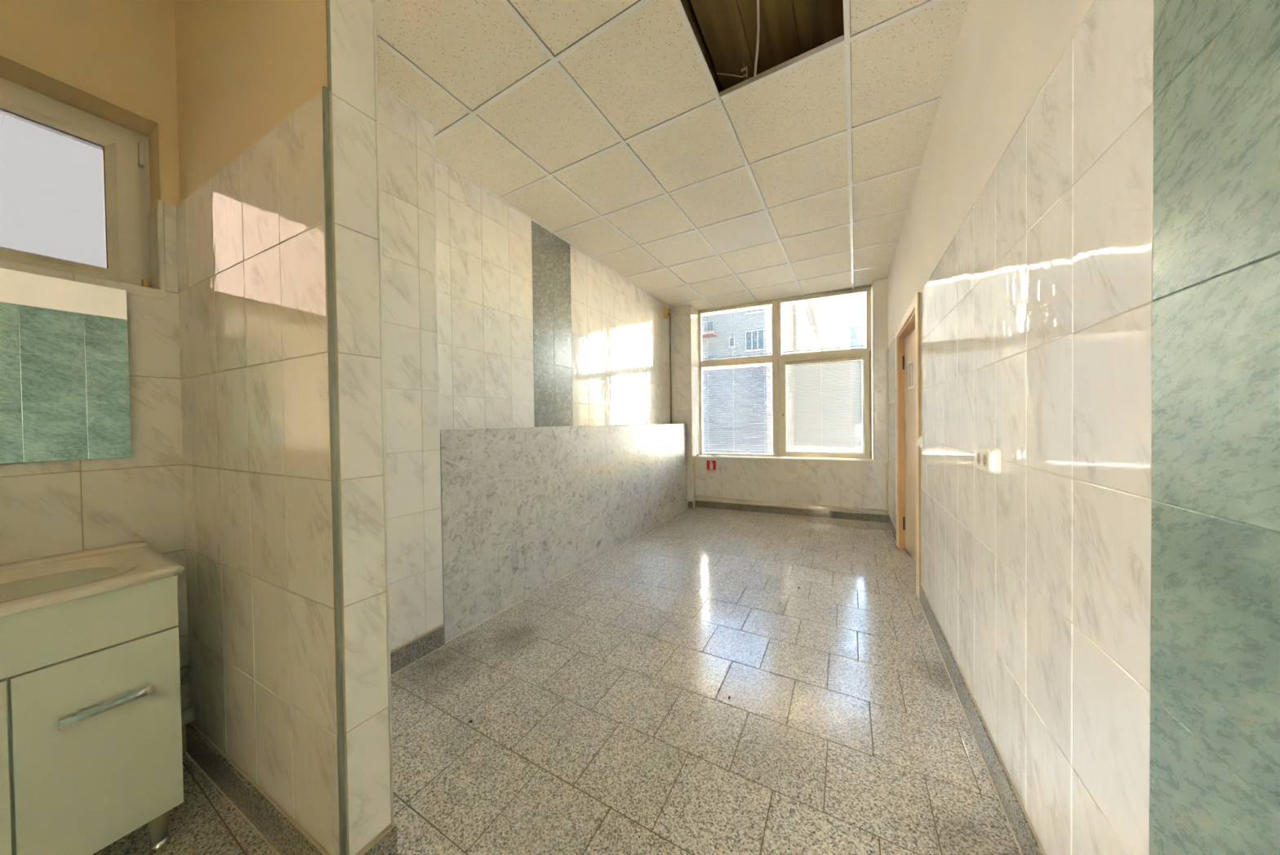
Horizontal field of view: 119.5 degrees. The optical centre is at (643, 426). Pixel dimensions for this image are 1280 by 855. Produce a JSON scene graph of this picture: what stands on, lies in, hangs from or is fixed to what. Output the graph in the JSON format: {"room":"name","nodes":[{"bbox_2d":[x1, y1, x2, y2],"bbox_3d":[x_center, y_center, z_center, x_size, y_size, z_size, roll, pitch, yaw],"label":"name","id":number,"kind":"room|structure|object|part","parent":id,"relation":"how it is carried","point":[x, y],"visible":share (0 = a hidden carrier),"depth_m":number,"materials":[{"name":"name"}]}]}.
{"room":"empty commercial room","nodes":[
{"label":"empty commercial room","id":0,"kind":"room"},
{"bbox_2d":[0,0,190,753],"bbox_3d":[-3.043,-0.364,-0.451,0.364,3.360,4.720,0,1,28],"label":"wall","id":1,"kind":"structure","parent":0,"point":[114,61],"depth_m":1.35,"materials":[{"name":"beige paint"}]},
{"bbox_2d":[0,267,131,463],"bbox_3d":[-2.003,-0.186,1.071,0.018,0.596,0.619,0,1,28],"label":"wall mirror","id":2,"kind":"object","parent":1,"relation":"attached to","point":[64,391],"visible":1,"depth_m":1.22,"materials":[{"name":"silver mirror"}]},
{"bbox_2d":[0,76,151,287],"bbox_3d":[-2.242,-0.813,1.010,0.093,0.663,1.106,0,1,28],"label":"window","id":3,"kind":"structure","parent":1,"relation":"attached to","point":[75,190],"depth_m":1.33,"materials":[{"name":"beige"}]},
{"bbox_3d":[-2.230,-0.810,1.002,0.004,0.478,0.923,0,1,28],"label":"pane","id":4,"kind":"part","parent":3,"relation":"part of","materials":[{"name":"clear glass"}]},
{"bbox_2d":[174,0,394,854],"bbox_3d":[-1.290,-0.408,1.266,1.149,3.360,0.169,0,1,28],"label":"wall partition","id":5,"kind":"structure","parent":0,"point":[278,212],"depth_m":1.07,"materials":[{"name":"beige tile"}]},
{"bbox_2d":[180,675,190,684],"bbox_3d":[-1.803,0.986,1.415,0.024,0.024,0.103,0,1,28],"label":"pipe","id":6,"kind":"object","parent":5,"relation":"attached to","point":[186,679],"visible":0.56,"depth_m":1.45,"materials":[{"name":"beige plastic"}]},
{"bbox_2d":[180,665,190,674],"bbox_3d":[-1.803,0.945,1.414,0.024,0.024,0.103,0,1,28],"label":"pipe","id":7,"kind":"object","parent":5,"relation":"attached to","point":[184,669],"visible":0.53,"depth_m":1.45,"materials":[{"name":"beige plastic"}]},
{"bbox_2d":[185,721,328,854],"bbox_3d":[-1.291,1.214,1.216,1.119,0.120,0.016,0,1,26],"label":"baseboard","id":8,"kind":"structure","parent":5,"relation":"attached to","point":[278,830],"depth_m":1.20,"materials":[{"name":"stone"}]},
{"bbox_3d":[-1.518,1.218,1.331,0.608,0.113,0.012,0,1,26],"label":"skirting stone","id":9,"kind":"part","parent":8,"relation":"part of","materials":[{"name":"stone"}]},
{"bbox_3d":[-1.016,1.214,1.082,0.507,0.113,0.012,0,1,26],"label":"skirting stone","id":10,"kind":"part","parent":8,"relation":"part of","materials":[{"name":"stone"}]},
{"bbox_2d":[360,822,397,854],"bbox_3d":[-0.750,1.213,1.030,0.014,0.112,0.130,0,1,28],"label":"baseboard","id":11,"kind":"object","parent":5,"relation":"attached to","point":[387,843],"visible":1,"depth_m":1.06,"materials":[{"name":"stone"}]},
{"bbox_2d":[377,85,443,651],"bbox_3d":[-1.492,-0.413,1.852,0.276,3.360,0.808,0,1,28],"label":"wall","id":12,"kind":"structure","parent":0,"point":[406,139],"depth_m":2.00,"materials":[{"name":"beige tile"}]},
{"bbox_2d":[377,81,435,124],"bbox_3d":[-1.363,-1.715,1.797,0.018,0.003,0.740,0,1,28],"label":"trim","id":13,"kind":"structure","parent":12,"relation":"attached to","point":[380,85],"depth_m":1.98,"materials":[{"name":"white metal"}]},
{"bbox_2d":[390,625,444,675],"bbox_3d":[-1.328,1.209,1.832,0.016,0.115,0.732,0,1,28],"label":"baseboard","id":14,"kind":"structure","parent":12,"relation":"attached to","point":[421,646],"depth_m":2.01,"materials":[{"name":"stone"}]},
{"bbox_3d":[-1.359,1.212,1.779,0.012,0.108,0.608,0,1,28],"label":"skirting stone","id":15,"kind":"part","parent":14,"relation":"part of","materials":[{"name":"stone"}]},
{"bbox_3d":[-1.185,1.206,2.101,0.012,0.108,0.120,0,1,28],"label":"skirting stone","id":16,"kind":"part","parent":14,"relation":"part of","materials":[{"name":"stone"}]},
{"bbox_2d":[434,158,671,429],"bbox_3d":[-0.689,-0.450,3.892,0.302,3.360,5.200,0,1,28],"label":"wall","id":17,"kind":"structure","parent":0,"point":[533,331],"depth_m":3.13,"materials":[{"name":"beige tile"}]},
{"bbox_2d":[434,155,670,307],"bbox_3d":[-0.509,-1.753,3.905,0.020,0.003,3.780,0,1,28],"label":"trim","id":18,"kind":"structure","parent":17,"relation":"attached to","point":[435,157],"depth_m":3.08,"materials":[{"name":"white metal"}]},
{"bbox_2d":[662,307,670,318],"bbox_3d":[0.342,-1.649,5.400,0.079,0.125,0.131,0,1,28],"label":"detector","id":19,"kind":"object","parent":17,"relation":"attached to","point":[666,312],"visible":1,"depth_m":5.37,"materials":[{"name":"brown plastic"}]},
{"bbox_2d":[93,506,1020,854],"bbox_3d":[-0.300,1.323,0.957,3.567,0.120,10.150,0,1,28],"label":"floor","id":20,"kind":"structure","parent":0,"point":[605,722],"depth_m":1.58,"materials":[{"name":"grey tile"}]},
{"bbox_2d":[0,540,184,854],"bbox_3d":[-1.758,0.850,0.986,0.514,0.862,0.618,0,1,28],"label":"vanity unit","id":21,"kind":"object","parent":20,"relation":"on","point":[91,753],"visible":1,"depth_m":1.01,"materials":[{"name":"white paint"}]},
{"bbox_3d":[-1.626,0.886,0.764,0.018,0.540,0.332,0,1,28],"label":"door","id":22,"kind":"part","parent":21,"relation":"part of","materials":[{"name":"white paint"}]},
{"bbox_3d":[-1.567,0.531,0.876,0.018,0.154,0.598,0,1,28],"label":"drawer","id":23,"kind":"part","parent":21,"relation":"part of","materials":[{"name":"white paint"}]},
{"bbox_2d":[0,540,184,616],"bbox_3d":[-1.764,0.475,0.982,0.511,0.111,0.618,0,1,28],"label":"basin","id":24,"kind":"object","parent":21,"relation":"in","point":[129,579],"depth_m":1.09,"materials":[{"name":"white ceramic"}]},
{"bbox_3d":[-1.482,0.881,1.029,0.018,0.540,0.260,0,1,28],"label":"door","id":25,"kind":"part","parent":21,"relation":"part of","materials":[{"name":"white paint"}]},
{"bbox_3d":[-1.463,0.761,1.020,0.026,0.032,0.147,0,1,28],"label":"bar handle","id":26,"kind":"part","parent":21,"relation":"part of","materials":[{"name":"silver metal"}]},
{"bbox_3d":[-1.477,1.205,1.138,0.048,0.102,0.048,0,1,28],"label":"leg","id":27,"kind":"part","parent":21,"relation":"part of","materials":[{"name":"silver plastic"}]},
{"bbox_2d":[181,705,195,725],"bbox_3d":[-1.741,1.091,1.381,0.053,0.053,0.100,0,1,35],"label":"pipe","id":28,"kind":"object","parent":21,"relation":"attached to","point":[188,715],"visible":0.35,"depth_m":1.40,"materials":[{"name":"beige plastic"}]},
{"bbox_2d":[440,423,687,644],"bbox_3d":[-0.305,0.604,3.835,0.100,1.246,3.778,0,1,28],"label":"partition wall","id":29,"kind":"structure","parent":20,"relation":"on","point":[524,509],"depth_m":2.84,"materials":[{"name":"stone"}]},
{"bbox_2d":[376,0,969,310],"bbox_3d":[-0.433,-1.735,1.108,2.946,0.034,9.683,0,1,30],"label":"ceiling","id":30,"kind":"structure","parent":0,"point":[607,124],"depth_m":2.18,"materials":[{"name":"white tile"}]},
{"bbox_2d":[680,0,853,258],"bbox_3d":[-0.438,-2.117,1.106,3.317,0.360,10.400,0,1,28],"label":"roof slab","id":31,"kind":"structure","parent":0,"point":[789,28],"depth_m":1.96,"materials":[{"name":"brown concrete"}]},
{"bbox_2d":[737,13,747,77],"bbox_3d":[0.494,-1.939,1.879,0.052,0.360,0.019,-1,1,-5],"label":"wire hanger","id":32,"kind":"object","parent":31,"relation":"hanging from","point":[744,68],"visible":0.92,"depth_m":1.88,"materials":[{"name":"silver metal"}]},
{"bbox_2d":[716,72,742,77],"bbox_3d":[0.440,-1.798,1.905,0.130,0.054,0.004,-1,1,15],"label":"wire","id":33,"kind":"object","parent":32,"relation":"attached to","point":[717,73],"visible":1,"depth_m":1.90,"materials":[{"name":"white metal"}]},
{"bbox_2d":[753,0,759,77],"bbox_3d":[0.477,-1.940,1.615,0.040,0.361,0.570,0,1,20],"label":"hanging cable","id":34,"kind":"object","parent":31,"relation":"hanging from","point":[757,1],"visible":1,"depth_m":1.78,"materials":[{"name":"white plastic"}]},
{"bbox_2d":[669,278,888,513],"bbox_3d":[1.720,-0.549,5.389,3.697,3.460,0.679,0,1,23],"label":"wall","id":35,"kind":"structure","parent":0,"point":[856,482],"depth_m":5.05,"materials":[{"name":"beige tile"}]},
{"bbox_2d":[669,313,672,423],"bbox_3d":[0.406,-0.913,5.555,0.034,1.725,0.021,0,1,28],"label":"conduit","id":36,"kind":"object","parent":35,"relation":"attached to","point":[670,326],"visible":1,"depth_m":5.55,"materials":[{"name":"beige plastic"}]},
{"bbox_2d":[688,501,693,508],"bbox_3d":[0.688,1.143,5.490,0.072,0.102,0.016,0,1,23],"label":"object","id":37,"kind":"structure","parent":35,"relation":"attached to","point":[690,503],"depth_m":5.48,"materials":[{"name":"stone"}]},
{"bbox_2d":[706,458,715,472],"bbox_3d":[0.987,0.567,5.444,0.144,0.196,0.002,0,1,23],"label":"fire sign","id":38,"kind":"object","parent":35,"relation":"attached to","point":[710,463],"visible":1,"depth_m":5.45,"materials":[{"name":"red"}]},
{"bbox_3d":[1.871,0.430,5.201,2.326,0.018,0.289,0,1,23],"label":"window sill","id":39,"kind":"part","parent":35,"relation":"part of","materials":[{"name":"white stone"}]},
{"bbox_2d":[698,286,872,458],"bbox_3d":[1.913,-0.692,5.313,2.301,2.227,0.094,0,1,23],"label":"window","id":40,"kind":"structure","parent":35,"relation":"in","point":[779,367],"depth_m":5.24,"materials":[{"name":"beige wood"}]},
{"bbox_2d":[699,301,772,359],"bbox_3d":[1.348,-1.410,5.508,1.056,0.744,0.032,0,1,23],"label":"blind","id":41,"kind":"object","parent":40,"relation":"attached to","point":[763,304],"visible":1,"depth_m":5.50,"materials":[{"name":"beige"}]},
{"bbox_3d":[1.354,-1.048,5.517,1.012,0.007,0.024,0,1,23],"label":"rail","id":42,"kind":"part","parent":41,"relation":"part of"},
{"bbox_2d":[700,359,773,452],"bbox_3d":[1.362,-0.292,5.523,1.056,1.331,0.032,0,1,23],"label":"blind","id":43,"kind":"object","parent":40,"relation":"attached to","point":[762,362],"visible":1,"depth_m":5.51,"materials":[{"name":"beige plastic"}]},
{"bbox_3d":[1.372,0.361,5.535,1.012,0.007,0.024,0,1,23],"label":"rail","id":44,"kind":"part","parent":43,"relation":"part of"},
{"bbox_3d":[1.734,-0.275,5.351,0.003,1.292,0.003,0,1,23],"label":"ladder cord","id":45,"kind":"part","parent":43,"relation":"part of","materials":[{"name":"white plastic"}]},
{"bbox_3d":[1.362,-1.779,5.545,1.036,0.045,0.070,0,1,23],"label":"frame","id":46,"kind":"part","parent":40,"relation":"part of","materials":[{"name":"beige plastic"}]},
{"bbox_3d":[1.390,0.409,5.573,1.036,0.032,0.070,0,1,23],"label":"frame","id":47,"kind":"part","parent":40,"relation":"part of","materials":[{"name":"beige"}]},
{"bbox_3d":[1.391,-0.689,5.552,1.154,2.227,0.070,0,1,23],"label":"frame","id":48,"kind":"part","parent":40,"relation":"part of","materials":[{"name":"beige"}]},
{"bbox_3d":[2.428,-1.789,5.082,1.045,0.041,0.070,0,1,23],"label":"frame","id":49,"kind":"part","parent":40,"relation":"part of","materials":[{"name":"beige plastic"}]},
{"bbox_2d":[780,288,867,352],"bbox_3d":[2.415,-1.420,5.045,1.064,0.744,0.032,0,1,23],"label":"window pane","id":50,"kind":"structure","parent":40,"relation":"attached to","point":[865,290],"depth_m":5.02,"materials":[{"name":"beige"}]},
{"bbox_3d":[2.421,-1.058,5.053,1.020,0.007,0.024,0,1,23],"label":"rail","id":51,"kind":"part","parent":50,"relation":"part of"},
{"bbox_2d":[785,356,863,448],"bbox_3d":[2.426,-0.306,5.043,0.948,1.209,0.032,0,1,23],"label":"blind","id":52,"kind":"object","parent":40,"relation":"attached to","point":[847,433],"visible":1,"depth_m":5.04,"materials":[{"name":"beige plastic"}]},
{"bbox_3d":[2.087,-0.284,5.181,0.003,1.170,0.003,0,1,23],"label":"ladder cord","id":53,"kind":"part","parent":52,"relation":"part of","materials":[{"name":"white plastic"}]},
{"bbox_3d":[2.403,-0.286,5.043,0.003,1.170,0.003,0,1,23],"label":"ladder cord","id":54,"kind":"part","parent":52,"relation":"part of","materials":[{"name":"white fabric"}]},
{"bbox_3d":[2.433,0.272,5.055,0.897,0.007,0.024,0,1,23],"label":"rail","id":55,"kind":"part","parent":52,"relation":"part of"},
{"bbox_3d":[2.841,-0.379,4.851,0.034,0.870,0.005,0,1,24],"label":"pull cord","id":56,"kind":"part","parent":52,"relation":"part of","materials":[{"name":"white plastic"}]},
{"bbox_3d":[2.445,-0.286,5.079,1.078,1.389,0.072,0,1,23],"label":"opening sash","id":57,"kind":"part","parent":40,"relation":"part of","materials":[{"name":"beige"}]},
{"bbox_3d":[2.447,-0.696,5.093,1.146,2.227,0.070,0,1,23],"label":"frame","id":58,"kind":"part","parent":40,"relation":"part of","materials":[{"name":"beige"}]},
{"bbox_3d":[2.942,-0.295,4.843,0.007,1.205,0.008,0,1,23],"label":"hinge rod","id":59,"kind":"part","parent":40,"relation":"part of","materials":[{"name":"beige metal"}]},
{"bbox_2d":[694,500,887,522],"bbox_3d":[1.882,1.134,5.059,2.438,0.100,0.016,0,1,23],"label":"baseboard","id":60,"kind":"structure","parent":35,"relation":"attached to","point":[699,504],"depth_m":5.01,"materials":[{"name":"stone"}]},
{"bbox_3d":[1.045,1.143,5.425,0.608,0.093,0.012,0,1,23],"label":"skirting stone","id":61,"kind":"part","parent":60,"relation":"part of","materials":[{"name":"stone"}]},
{"bbox_3d":[1.604,1.139,5.182,0.608,0.093,0.012,0,1,23],"label":"skirting stone","id":62,"kind":"part","parent":60,"relation":"part of","materials":[{"name":"stone"}]},
{"bbox_3d":[2.164,1.135,4.939,0.608,0.093,0.012,0,1,23],"label":"skirting stone","id":63,"kind":"part","parent":60,"relation":"part of","materials":[{"name":"stone"}]},
{"bbox_3d":[2.723,1.131,4.697,0.606,0.093,0.012,0,1,23],"label":"skirting stone","id":64,"kind":"part","parent":60,"relation":"part of","materials":[{"name":"stone"}]},
{"bbox_2d":[693,497,888,515],"bbox_3d":[1.875,1.068,5.045,2.442,0.046,0.046,0,1,23],"label":"pipe","id":65,"kind":"object","parent":35,"relation":"attached to","point":[695,499],"visible":0.98,"depth_m":4.96,"materials":[{"name":"beige metal"}]},
{"bbox_2d":[693,493,888,511],"bbox_3d":[1.875,1.017,5.045,2.442,0.056,0.046,0,1,23],"label":"pipe","id":66,"kind":"object","parent":35,"relation":"attached to","point":[695,495],"visible":1,"depth_m":4.96,"materials":[{"name":"beige metal"}]},
{"bbox_2d":[887,0,1279,854],"bbox_3d":[0.862,-0.426,0.491,0.144,3.360,10.100,0,1,28],"label":"wall","id":67,"kind":"structure","parent":0,"point":[1089,242],"depth_m":0.73,"materials":[{"name":"beige tile"}]},
{"bbox_2d":[887,512,896,543],"bbox_3d":[2.791,1.124,4.192,0.016,0.120,0.930,0,1,28],"label":"baseboard","id":68,"kind":"structure","parent":67,"relation":"attached to","point":[890,522],"depth_m":4.16,"materials":[{"name":"stone"}]},
{"bbox_3d":[2.938,1.121,4.459,0.012,0.113,0.318,0,1,28],"label":"skirting stone","id":69,"kind":"part","parent":68,"relation":"part of","materials":[{"name":"stone"}]},
{"bbox_3d":[2.716,1.129,4.050,0.012,0.113,0.608,0,1,28],"label":"skirting stone","id":70,"kind":"part","parent":68,"relation":"part of","materials":[{"name":"stone"}]},
{"bbox_2d":[895,292,920,599],"bbox_3d":[2.313,0.127,3.144,0.184,2.150,1.329,0,1,28],"label":"door","id":71,"kind":"structure","parent":67,"relation":"in","point":[908,354],"depth_m":3.45,"materials":[{"name":"brown wood"}]},
{"bbox_3d":[2.531,0.117,3.724,0.016,2.150,0.102,0,1,28],"label":"architrave","id":72,"kind":"part","parent":71,"relation":"part of","materials":[{"name":"brown wood"}]},
{"bbox_3d":[2.226,-0.911,3.172,0.016,0.072,1.122,0,1,28],"label":"architrave","id":73,"kind":"part","parent":71,"relation":"part of","materials":[{"name":"brown wood"}]},
{"bbox_3d":[2.344,0.169,3.136,0.038,2.046,1.078,0,1,24],"label":"panel","id":74,"kind":"part","parent":71,"relation":"part of","materials":[{"name":"brown wood"}]},
{"bbox_3d":[2.428,-0.475,3.386,0.008,0.251,0.226,0,1,24],"label":"vision frame","id":75,"kind":"part","parent":71,"relation":"part of","materials":[{"name":"white"}]},
{"bbox_3d":[2.440,-0.475,3.381,0.004,0.215,0.190,0,1,24],"label":"vision pane","id":76,"kind":"part","parent":71,"relation":"part of","materials":[{"name":"beige glass"}]},
{"bbox_3d":[1.948,0.138,2.648,0.016,2.150,0.102,0,1,28],"label":"architrave","id":77,"kind":"part","parent":71,"relation":"part of","materials":[{"name":"brown wood"}]},
{"bbox_2d":[916,435,923,448],"bbox_3d":[1.881,0.103,2.541,0.030,0.082,0.082,0,1,28],"label":"light switch","id":78,"kind":"object","parent":67,"relation":"attached to","point":[920,442],"visible":1,"depth_m":2.52,"materials":[{"name":"beige plastic"}]},
{"bbox_2d":[919,435,923,448],"bbox_3d":[1.888,0.103,2.537,0.013,0.082,0.082,0,1,28],"label":"switch plate","id":79,"kind":"object","parent":78,"relation":"attached to","point":[921,438],"depth_m":2.51,"materials":[{"name":"beige plastic"}]},
{"bbox_2d":[918,583,1045,854],"bbox_3d":[0.958,1.190,0.812,0.016,0.120,4.100,0,1,28],"label":"baseboard","id":80,"kind":"structure","parent":67,"relation":"attached to","point":[1027,841],"depth_m":1.35,"materials":[{"name":"stone"}]},
{"bbox_3d":[1.832,1.161,2.420,0.012,0.113,0.438,0,1,28],"label":"skirting stone","id":81,"kind":"part","parent":80,"relation":"part of","materials":[{"name":"stone"}]},
{"bbox_3d":[1.582,1.170,1.958,0.012,0.113,0.608,0,1,28],"label":"skirting stone","id":82,"kind":"part","parent":80,"relation":"part of","materials":[{"name":"stone"}]},
{"bbox_3d":[1.291,1.181,1.422,0.012,0.113,0.608,0,1,28],"label":"skirting stone","id":83,"kind":"part","parent":80,"relation":"part of","materials":[{"name":"stone"}]},
{"bbox_3d":[1.000,1.191,0.886,0.012,0.113,0.608,0,1,28],"label":"skirting stone","id":84,"kind":"part","parent":80,"relation":"part of","materials":[{"name":"stone"}]},
{"bbox_2d":[976,446,1000,474],"bbox_3d":[1.219,0.115,1.323,0.033,0.086,0.148,0,1,28],"label":"double socket","id":85,"kind":"object","parent":67,"relation":"attached to","point":[988,458],"visible":1,"depth_m":1.27,"materials":[{"name":"beige plastic"}]},
{"label":"outside","id":86,"kind":"structure","parent":0,"visible":0},
{"bbox_2d":[857,422,862,452],"bbox_3d":[57.215,-0.303,105.496,240.000,0.200,360.000,0,1,28],"label":"ground","id":87,"kind":"structure","parent":86,"point":[859,450],"depth_m":22.69,"materials":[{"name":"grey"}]},
{"bbox_2d":[702,307,766,368],"bbox_3d":[4.114,-7.396,40.175,29.000,17.000,13.200,0,1,28],"label":"apartment building","id":88,"kind":"structure","parent":87,"relation":"on","point":[757,309],"depth_m":31.96,"materials":[{"name":"grey concrete"}]},
{"bbox_3d":[4.012,-8.624,32.731,4.330,0.850,0.060,0,1,28],"label":"balcony railing","id":89,"kind":"part","parent":88,"relation":"part of","materials":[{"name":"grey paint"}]},
{"bbox_3d":[5.932,-8.777,33.001,0.450,1.100,0.030,0,1,28],"label":"balcony door","id":90,"kind":"part","parent":88,"relation":"part of","materials":[{"name":"blue"}]},
{"bbox_3d":[7.602,-7.342,32.133,0.340,0.730,0.010,0,1,28],"label":"pane","id":91,"kind":"part","parent":88,"relation":"part of","materials":[{"name":"blue"}]},
{"bbox_3d":[9.265,-10.396,31.171,1.410,1.500,0.010,0,1,28],"label":"pane","id":92,"kind":"part","parent":88,"relation":"part of","materials":[{"name":"white glass"}]},
{"bbox_3d":[9.304,-7.282,31.211,1.410,1.530,0.010,0,1,28],"label":"pane","id":93,"kind":"part","parent":88,"relation":"part of","materials":[{"name":"black"}]},
{"bbox_2d":[702,364,767,453],"bbox_3d":[0.107,-0.058,11.546,8.380,3.160,0.340,0,1,28],"label":"wall","id":94,"kind":"structure","parent":87,"relation":"on","point":[755,365],"depth_m":10.10,"materials":[{"name":"grey paint"}]},
{"bbox_2d":[765,297,857,453],"bbox_3d":[3.696,-1.382,8.349,1.850,5.800,0.312,0,1,28],"label":"window","id":95,"kind":"structure","parent":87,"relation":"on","point":[846,331],"depth_m":8.26,"materials":[{"name":"grey paint"}]},
{"bbox_3d":[2.956,-1.279,8.851,0.070,5.600,0.080,0,1,28],"label":"post","id":96,"kind":"part","parent":95,"relation":"part of","materials":[{"name":"grey paint"}]},
{"bbox_3d":[4.364,-3.212,8.049,0.060,1.750,0.080,0,1,28],"label":"post","id":97,"kind":"part","parent":95,"relation":"part of","materials":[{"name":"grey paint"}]},
{"bbox_3d":[4.406,-0.413,8.087,0.130,3.850,0.130,0,1,28],"label":"post","id":98,"kind":"part","parent":95,"relation":"part of","materials":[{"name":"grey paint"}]},
{"bbox_2d":[849,325,863,413],"bbox_3d":[101.561,-24.391,177.654,5.400,45.000,10.050,0,1,28],"label":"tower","id":99,"kind":"structure","parent":87,"relation":"on","point":[855,329],"depth_m":172.83,"materials":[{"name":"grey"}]},
{"bbox_3d":[99.924,-41.807,172.511,2.600,8.000,0.050,0,1,28],"label":"tower panel","id":100,"kind":"part","parent":99,"relation":"part of","materials":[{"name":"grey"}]}
]}

